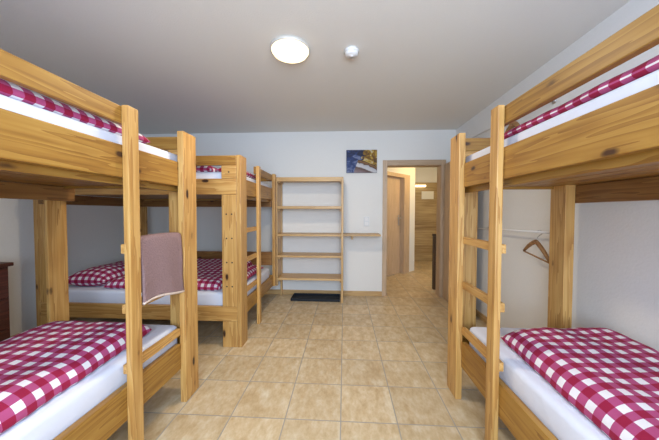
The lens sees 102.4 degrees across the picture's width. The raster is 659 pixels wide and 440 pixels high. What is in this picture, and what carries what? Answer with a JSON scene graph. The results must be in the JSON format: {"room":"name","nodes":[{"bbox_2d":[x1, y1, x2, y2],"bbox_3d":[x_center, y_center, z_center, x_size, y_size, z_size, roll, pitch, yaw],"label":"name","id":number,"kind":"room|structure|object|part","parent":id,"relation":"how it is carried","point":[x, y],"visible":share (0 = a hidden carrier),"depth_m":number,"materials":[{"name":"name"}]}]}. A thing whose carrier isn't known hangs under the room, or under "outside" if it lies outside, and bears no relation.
{"room":"hostel dormitory room","nodes":[
{"label":"hostel dormitory room","id":0,"kind":"room"},
{"bbox_2d":[0,181,123,335],"bbox_3d":[-3.081,-0.032,1.688,0.100,2.430,5.130,0,2,3],"label":"wall","id":1,"kind":"structure","parent":0,"point":[95,234],"depth_m":2.66,"materials":[{"name":"white paint"}]},
{"bbox_2d":[71,261,515,439],"bbox_3d":[0.056,1.181,3.061,6.220,0.060,8.350,0,2,3],"label":"floor","id":2,"kind":"structure","parent":0,"point":[359,367],"depth_m":1.98,"materials":[{"name":"beige tile"}]},
{"bbox_2d":[0,262,13,341],"bbox_3d":[-2.758,0.763,1.718,0.508,0.840,0.810,0,2,3],"label":"dresser","id":3,"kind":"object","parent":2,"relation":"on","point":[4,285],"visible":0.69,"depth_m":2.05,"materials":[{"name":"brown wood"}]},
{"bbox_3d":[-2.541,0.500,1.698,0.019,0.225,0.750,0,2,3],"label":"drawer","id":4,"kind":"part","parent":3,"relation":"part of","materials":[{"name":"brown wood"}]},
{"bbox_3d":[-2.542,0.738,1.705,0.019,0.225,0.750,0,2,3],"label":"drawer","id":5,"kind":"part","parent":3,"relation":"part of","materials":[{"name":"brown wood"}]},
{"bbox_3d":[-2.542,0.976,1.712,0.019,0.225,0.750,0,2,3],"label":"drawer","id":6,"kind":"part","parent":3,"relation":"part of","materials":[{"name":"brown wood"}]},
{"bbox_2d":[0,49,198,439],"bbox_3d":[-1.477,0.335,0.823,0.998,1.752,2.180,0,2,3],"label":"bunk bed","id":7,"kind":"object","parent":2,"relation":"on","point":[40,160],"visible":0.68,"depth_m":1.30,"materials":[{"name":"brown wood"}]},
{"bbox_3d":[-1.908,0.306,1.854,0.023,1.750,0.128,0,2,3],"label":"wall post","id":8,"kind":"part","parent":7,"relation":"part of","materials":[{"name":"brown wood"}]},
{"bbox_3d":[-1.036,-0.479,0.578,0.030,0.081,1.454,0,2,3],"label":"guard rail","id":9,"kind":"part","parent":7,"relation":"part of","materials":[{"name":"brown wood"}]},
{"bbox_2d":[0,324,176,439],"bbox_3d":[-1.446,0.792,0.819,0.788,0.155,1.930,0,2,3],"label":"mattress","id":10,"kind":"object","parent":7,"relation":"on","point":[56,415],"visible":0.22,"depth_m":1.11,"materials":[{"name":"white fabric"}]},
{"bbox_2d":[0,320,151,433],"bbox_3d":[-1.394,0.660,0.811,0.741,0.107,1.633,0,2,3],"label":"duvet","id":11,"kind":"object","parent":10,"relation":"on","point":[37,364],"visible":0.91,"depth_m":1.18,"materials":[{"name":"red fabric"}]},
{"bbox_2d":[0,94,176,161],"bbox_3d":[-1.462,-0.316,0.809,0.828,0.179,1.970,0,2,3],"label":"mattress","id":12,"kind":"object","parent":7,"relation":"on","point":[7,103],"visible":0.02,"depth_m":1.04,"materials":[{"name":"white fabric"}]},
{"bbox_2d":[0,79,150,143],"bbox_3d":[-1.439,-0.439,0.743,0.770,0.068,1.561,0,2,3],"label":"duvet","id":13,"kind":"object","parent":12,"relation":"on","point":[8,89],"visible":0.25,"depth_m":1.02,"materials":[{"name":"red fabric"}]},
{"bbox_3d":[-1.027,-0.266,0.771,0.034,0.154,1.828,0,2,3],"label":"rail","id":14,"kind":"part","parent":7,"relation":"part of","materials":[{"name":"brown wood"}]},
{"bbox_3d":[-1.427,-0.288,1.838,0.933,0.143,0.034,0,2,3],"label":"rail","id":15,"kind":"part","parent":7,"relation":"part of","materials":[{"name":"brown wood"}]},
{"bbox_3d":[-1.029,0.907,0.804,0.034,0.166,1.828,0,2,3],"label":"rail","id":16,"kind":"part","parent":7,"relation":"part of","materials":[{"name":"brown wood"}]},
{"bbox_3d":[-0.966,0.327,1.304,0.031,1.742,0.067,0,2,3],"label":"ladder rail","id":17,"kind":"part","parent":7,"relation":"part of","materials":[{"name":"brown wood"}]},
{"bbox_2d":[140,232,184,304],"bbox_3d":[-0.982,0.272,1.523,0.104,0.391,0.346,0,2,3],"label":"towel","id":18,"kind":"object","parent":7,"relation":"hanging from","point":[161,253],"visible":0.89,"depth_m":1.49,"materials":[{"name":"pink fabric"}]},
{"bbox_3d":[-0.944,0.309,1.772,0.040,1.752,0.145,0,2,3],"label":"post","id":19,"kind":"part","parent":7,"relation":"part of","materials":[{"name":"brown wood"}]},
{"bbox_2d":[33,155,276,346],"bbox_3d":[-1.764,0.271,3.058,2.000,1.752,1.292,0,2,3],"label":"bunk bed","id":20,"kind":"object","parent":2,"relation":"on","point":[233,192],"visible":0.52,"depth_m":2.48,"materials":[{"name":"brown wood"}]},
{"bbox_3d":[-2.771,0.284,2.561,0.045,1.750,0.108,0,2,3],"label":"wall post","id":21,"kind":"part","parent":20,"relation":"part of","materials":[{"name":"brown wood"}]},
{"bbox_3d":[-1.796,0.857,2.486,1.913,0.134,0.034,0,2,3],"label":"rail","id":22,"kind":"part","parent":20,"relation":"part of","materials":[{"name":"brown wood"}]},
{"bbox_3d":[-1.793,-0.306,2.453,1.913,0.143,0.034,0,2,3],"label":"rail","id":23,"kind":"part","parent":20,"relation":"part of","materials":[{"name":"brown wood"}]},
{"bbox_2d":[69,268,268,305],"bbox_3d":[-1.736,0.732,3.068,1.798,0.145,1.120,0,2,3],"label":"mattress","id":24,"kind":"object","parent":20,"relation":"on","point":[85,294],"visible":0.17,"depth_m":2.53,"materials":[{"name":"white fabric"}]},
{"bbox_2d":[68,261,124,285],"bbox_3d":[-2.407,0.572,2.974,0.450,0.174,0.759,0,2,3],"label":"pillow","id":25,"kind":"object","parent":24,"relation":"on","point":[101,275],"visible":0.64,"depth_m":2.66,"materials":[{"name":"red fabric"}]},
{"bbox_2d":[104,259,252,290],"bbox_3d":[-1.591,0.587,3.032,1.162,0.145,1.011,0,2,3],"label":"duvet","id":26,"kind":"object","parent":24,"relation":"on","point":[209,271],"visible":0.26,"depth_m":2.65,"materials":[{"name":"red fabric"}]},
{"bbox_2d":[247,265,263,279],"bbox_3d":[-0.929,0.600,3.024,0.157,0.114,0.706,0,2,3],"label":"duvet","id":27,"kind":"object","parent":24,"relation":"on","point":[252,270],"visible":0.47,"depth_m":3.00,"materials":[{"name":"red fabric"}]},
{"bbox_3d":[-1.726,-0.340,3.668,1.913,0.143,0.034,0,2,3],"label":"rail","id":28,"kind":"part","parent":20,"relation":"part of","materials":[{"name":"brown wood"}]},
{"bbox_2d":[196,172,268,186],"bbox_3d":[-1.734,-0.377,3.037,1.798,0.175,1.120,0,2,3],"label":"mattress","id":29,"kind":"object","parent":20,"relation":"on","point":[199,175],"visible":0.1,"depth_m":2.44,"materials":[{"name":"white fabric"}]},
{"bbox_2d":[196,166,217,171],"bbox_3d":[-1.613,-0.505,2.935,1.061,0.083,0.900,0,2,3],"label":"duvet","id":30,"kind":"object","parent":29,"relation":"on","point":[198,168],"visible":0.08,"depth_m":2.48,"materials":[{"name":"red fabric"}]},
{"bbox_2d":[216,168,255,178],"bbox_3d":[-0.977,-0.507,2.845,0.220,0.095,0.606,0,2,3],"label":"pillow","id":31,"kind":"object","parent":29,"relation":"on","point":[248,174],"visible":0.2,"depth_m":2.88,"materials":[{"name":"red fabric"}]},
{"bbox_3d":[-0.815,0.289,2.471,0.040,1.752,0.145,0,2,3],"label":"post","id":32,"kind":"part","parent":20,"relation":"part of","materials":[{"name":"brown wood"}]},
{"bbox_3d":[-0.785,0.281,2.939,0.031,1.742,0.067,0,2,3],"label":"ladder rail","id":33,"kind":"part","parent":20,"relation":"part of","materials":[{"name":"brown wood"}]},
{"bbox_3d":[-0.810,-0.330,3.043,0.034,0.154,1.030,0,2,3],"label":"rail","id":34,"kind":"part","parent":20,"relation":"part of","materials":[{"name":"brown wood"}]},
{"bbox_3d":[-0.813,0.842,3.076,0.034,0.136,1.030,0,2,3],"label":"rail","id":35,"kind":"part","parent":20,"relation":"part of","materials":[{"name":"brown wood"}]},
{"bbox_3d":[-0.798,-0.554,3.223,0.030,0.081,0.656,0,2,3],"label":"guard rail","id":36,"kind":"part","parent":20,"relation":"part of","materials":[{"name":"brown wood"}]},
{"bbox_3d":[-0.752,0.138,3.607,0.040,1.514,0.075,0,2,3],"label":"post","id":37,"kind":"part","parent":20,"relation":"part of","materials":[{"name":"brown wood"}]},
{"bbox_2d":[290,293,339,301],"bbox_3d":[-0.193,1.112,3.809,0.690,0.034,0.270,0,2,3],"label":"tray","id":38,"kind":"object","parent":2,"relation":"on","point":[312,297],"visible":1,"depth_m":3.83,"materials":[{"name":"plastic"}]},
{"bbox_2d":[276,177,380,302],"bbox_3d":[-0.015,0.270,3.766,1.445,1.720,0.324,0,2,3],"label":"open shelf","id":39,"kind":"object","parent":2,"relation":"on","point":[280,254],"visible":1,"depth_m":3.66,"materials":[{"name":"brown wood"}]},
{"bbox_3d":[-0.730,0.161,3.675,0.026,1.500,0.045,0,2,3],"label":"leg","id":40,"kind":"part","parent":39,"relation":"part of","materials":[{"name":"brown wood"}]},
{"bbox_3d":[-0.723,0.138,3.805,0.014,1.440,0.215,0,2,3],"label":"panel","id":41,"kind":"part","parent":39,"relation":"part of","materials":[{"name":"brown wood"}]},
{"bbox_3d":[-0.716,0.264,3.942,0.026,1.720,0.050,0,2,3],"label":"leg","id":42,"kind":"part","parent":39,"relation":"part of","materials":[{"name":"brown wood"}]},
{"bbox_3d":[0.174,0.275,3.628,0.028,1.720,0.045,0,2,3],"label":"leg","id":43,"kind":"part","parent":39,"relation":"part of","materials":[{"name":"brown wood"}]},
{"bbox_2d":[432,234,435,289],"bbox_3d":[1.697,0.669,4.273,0.080,0.900,0.080,0,2,3],"label":"newel post","id":44,"kind":"object","parent":2,"relation":"on","point":[433,235],"visible":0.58,"depth_m":4.25,"materials":[{"name":"brown paint"}]},
{"bbox_2d":[447,4,658,439],"bbox_3d":[1.173,0.338,0.786,0.778,1.758,2.140,0,2,3],"label":"bunk bed","id":45,"kind":"object","parent":2,"relation":"on","point":[608,153],"visible":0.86,"depth_m":1.30,"materials":[{"name":"brown wood"}]},
{"bbox_3d":[0.860,0.312,1.802,0.040,1.752,0.145,0,2,3],"label":"post","id":46,"kind":"part","parent":45,"relation":"part of","materials":[{"name":"brown wood"}]},
{"bbox_3d":[1.199,0.882,1.855,0.633,0.164,0.034,0,2,3],"label":"rail","id":47,"kind":"part","parent":45,"relation":"part of","materials":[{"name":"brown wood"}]},
{"bbox_3d":[0.830,0.322,1.334,0.031,1.758,0.067,0,2,3],"label":"ladder rail","id":48,"kind":"part","parent":45,"relation":"part of","materials":[{"name":"brown wood"}]},
{"bbox_3d":[0.833,0.910,0.831,0.034,0.166,1.828,0,2,3],"label":"rail","id":49,"kind":"part","parent":45,"relation":"part of","materials":[{"name":"brown wood"}]},
{"bbox_3d":[1.201,-0.282,1.822,0.633,0.143,0.034,0,2,3],"label":"rail","id":50,"kind":"part","parent":45,"relation":"part of","materials":[{"name":"brown wood"}]},
{"bbox_2d":[469,327,610,439],"bbox_3d":[1.171,0.795,0.827,0.628,0.158,1.795,0,2,3],"label":"mattress","id":51,"kind":"object","parent":45,"relation":"on","point":[564,420],"visible":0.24,"depth_m":1.10,"materials":[{"name":"white fabric"}]},
{"bbox_2d":[501,327,658,439],"bbox_3d":[1.194,0.658,0.775,0.719,0.117,1.550,0,2,3],"label":"duvet","id":52,"kind":"object","parent":51,"relation":"on","point":[611,377],"visible":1,"depth_m":1.06,"materials":[{"name":"red fabric"}]},
{"bbox_3d":[1.544,0.315,1.770,0.060,1.750,0.126,0,2,3],"label":"wall post","id":53,"kind":"part","parent":45,"relation":"part of","materials":[{"name":"brown wood"}]},
{"bbox_3d":[0.836,-0.263,0.798,0.034,0.154,1.828,0,2,3],"label":"rail","id":54,"kind":"part","parent":45,"relation":"part of","materials":[{"name":"brown wood"}]},
{"bbox_2d":[466,69,658,162],"bbox_3d":[1.158,-0.310,0.793,0.598,0.179,1.970,0,2,3],"label":"mattress","id":55,"kind":"object","parent":45,"relation":"on","point":[647,81],"visible":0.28,"depth_m":0.89,"materials":[{"name":"white fabric"}]},
{"bbox_2d":[504,55,658,139],"bbox_3d":[1.127,-0.422,0.658,0.556,0.049,1.466,0,2,3],"label":"duvet","id":56,"kind":"object","parent":55,"relation":"on","point":[651,65],"visible":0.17,"depth_m":0.86,"materials":[{"name":"red fabric"}]},
{"bbox_3d":[0.825,-0.490,0.605,0.030,0.086,1.454,0,2,3],"label":"guard rail","id":57,"kind":"part","parent":45,"relation":"part of","materials":[{"name":"brown wood"}]},
{"bbox_2d":[141,130,455,290],"bbox_3d":[-0.462,-0.094,4.036,4.870,2.430,0.150,0,2,3],"label":"wall","id":58,"kind":"structure","parent":0,"point":[282,154],"depth_m":3.94,"materials":[{"name":"white paint"}]},
{"bbox_2d":[266,289,381,295],"bbox_3d":[-1.063,1.085,4.021,3.680,0.072,0.014,0,2,3],"label":"baseboard","id":59,"kind":"structure","parent":58,"relation":"attached to","point":[270,291],"depth_m":3.95,"materials":[{"name":"brown wood"}]},
{"bbox_2d":[346,150,376,172],"bbox_3d":[0.470,-0.856,3.873,0.446,0.333,0.024,0,2,3],"label":"wall picture","id":60,"kind":"object","parent":58,"relation":"attached to","point":[357,161],"visible":1,"depth_m":3.86,"materials":[{"name":"paper"}]},
{"bbox_2d":[382,160,445,297],"bbox_3d":[1.230,0.127,3.948,0.900,2.000,0.186,0,2,3],"label":"trim","id":61,"kind":"structure","parent":58,"relation":"attached to","point":[440,164],"depth_m":3.87,"materials":[{"name":"brown wood"}]},
{"bbox_3d":[0.809,0.128,3.887,0.065,2.000,0.018,0,2,3],"label":"casing","id":62,"kind":"part","parent":61,"relation":"part of","materials":[{"name":"brown wood"}]},
{"bbox_3d":[1.230,-0.831,3.837,0.775,0.078,0.018,0,2,3],"label":"head casing","id":63,"kind":"part","parent":61,"relation":"part of","materials":[{"name":"brown wood"}]},
{"bbox_3d":[1.645,0.131,3.841,0.060,2.000,0.018,0,2,3],"label":"casing","id":64,"kind":"part","parent":61,"relation":"part of","materials":[{"name":"brown wood"}]},
{"bbox_2d":[443,162,449,301],"bbox_3d":[1.600,0.173,3.388,0.109,1.918,0.810,0,2,3],"label":"door","id":65,"kind":"structure","parent":58,"relation":"in","point":[447,165],"depth_m":3.69,"materials":[{"name":"brown wood"}]},
{"bbox_2d":[0,0,629,133],"bbox_3d":[-0.650,-1.266,1.468,4.970,0.060,5.230,0,2,3],"label":"ceiling","id":66,"kind":"structure","parent":0,"point":[188,66],"depth_m":1.98,"materials":[{"name":"paint"}]},
{"bbox_2d":[270,35,309,62],"bbox_3d":[-0.285,-1.217,1.920,0.284,0.062,0.284,0,2,3],"label":"ceiling lamp","id":67,"kind":"object","parent":66,"relation":"attached to","point":[286,48],"visible":1,"depth_m":1.86,"materials":[{"name":"glass"}]},
{"bbox_2d":[344,46,358,58],"bbox_3d":[0.163,-1.224,1.945,0.106,0.047,0.106,0,2,3],"label":"smoke detector","id":68,"kind":"object","parent":66,"relation":"attached to","point":[351,52],"visible":1,"depth_m":1.91,"materials":[{"name":"white plastic"}]},
{"bbox_2d":[387,167,414,271],"bbox_3d":[0.971,-0.111,4.921,2.203,2.420,0.120,-1,2,-43],"label":"wall","id":69,"kind":"structure","parent":0,"point":[410,171],"depth_m":5.54,"materials":[{"name":"white paint"}]},
{"bbox_2d":[387,171,409,275],"bbox_3d":[1.220,0.093,5.146,1.055,2.000,0.133,-1,2,-43],"label":"door","id":70,"kind":"structure","parent":69,"relation":"in","point":[398,185],"depth_m":5.31,"materials":[{"name":"brown wood"}]},
{"bbox_2d":[414,183,436,260],"bbox_3d":[2.578,0.051,6.751,1.400,2.000,0.040,0,2,3],"label":"planks","id":71,"kind":"object","parent":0,"point":[425,209],"visible":0.29,"depth_m":6.74,"materials":[{"name":"brown wood"}]},
{"bbox_2d":[422,191,433,198],"bbox_3d":[2.488,-0.629,6.714,0.300,0.200,0.007,0,2,3],"label":"paper sign","id":72,"kind":"object","parent":71,"relation":"attached to","point":[425,194],"visible":1,"depth_m":6.71,"materials":[{"name":"beige paper"}]},
{"bbox_2d":[415,167,436,182],"bbox_3d":[2.533,-0.162,6.818,1.700,2.420,0.100,0,2,3],"label":"wall","id":73,"kind":"structure","parent":0,"point":[422,174],"depth_m":6.74,"materials":[{"name":"white paint"}]},
{"bbox_2d":[456,0,658,350],"bbox_3d":[1.752,-0.013,1.345,0.150,2.430,4.980,0,2,3],"label":"wall","id":74,"kind":"structure","parent":0,"point":[616,258],"depth_m":1.74,"materials":[{"name":"white paint"}]},
{"bbox_2d":[476,309,500,327],"bbox_3d":[1.668,1.166,1.376,0.014,0.072,4.966,0,2,3],"label":"baseboard","id":75,"kind":"structure","parent":74,"relation":"attached to","point":[480,315],"depth_m":3.06,"materials":[{"name":"brown wood"}]},
{"bbox_2d":[478,227,549,233],"bbox_3d":[1.683,0.093,2.434,0.109,0.074,1.060,0,2,3],"label":"rail","id":76,"kind":"object","parent":74,"relation":"attached to","point":[531,231],"visible":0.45,"depth_m":2.21,"materials":[{"name":"white metal"}]},
{"bbox_2d":[523,230,548,263],"bbox_3d":[1.601,0.195,2.025,0.067,0.237,0.293,0,2,3],"label":"hanger","id":77,"kind":"object","parent":76,"relation":"hanging from","point":[538,244],"visible":0.84,"depth_m":2.00,"materials":[{"name":"brown wood"}]},
{"bbox_2d":[471,99,556,137],"bbox_3d":[1.708,-0.948,2.643,0.089,0.085,1.321,0,2,3],"label":"rail","id":78,"kind":"object","parent":74,"relation":"attached to","point":[554,101],"visible":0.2,"depth_m":2.82,"materials":[{"name":"white plastic"}]},
{"bbox_3d":[1.673,-0.948,2.646,0.018,0.062,1.321,0,2,3],"label":"rod","id":79,"kind":"part","parent":78,"relation":"part of","materials":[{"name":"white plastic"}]},
{"bbox_2d":[505,121,519,132],"bbox_3d":[1.645,-0.832,2.394,0.068,0.227,0.233,0,2,3],"label":"hanger","id":80,"kind":"object","parent":78,"relation":"hanging from","point":[515,123],"visible":0.34,"depth_m":2.35,"materials":[{"name":"brown wood"}]}
]}

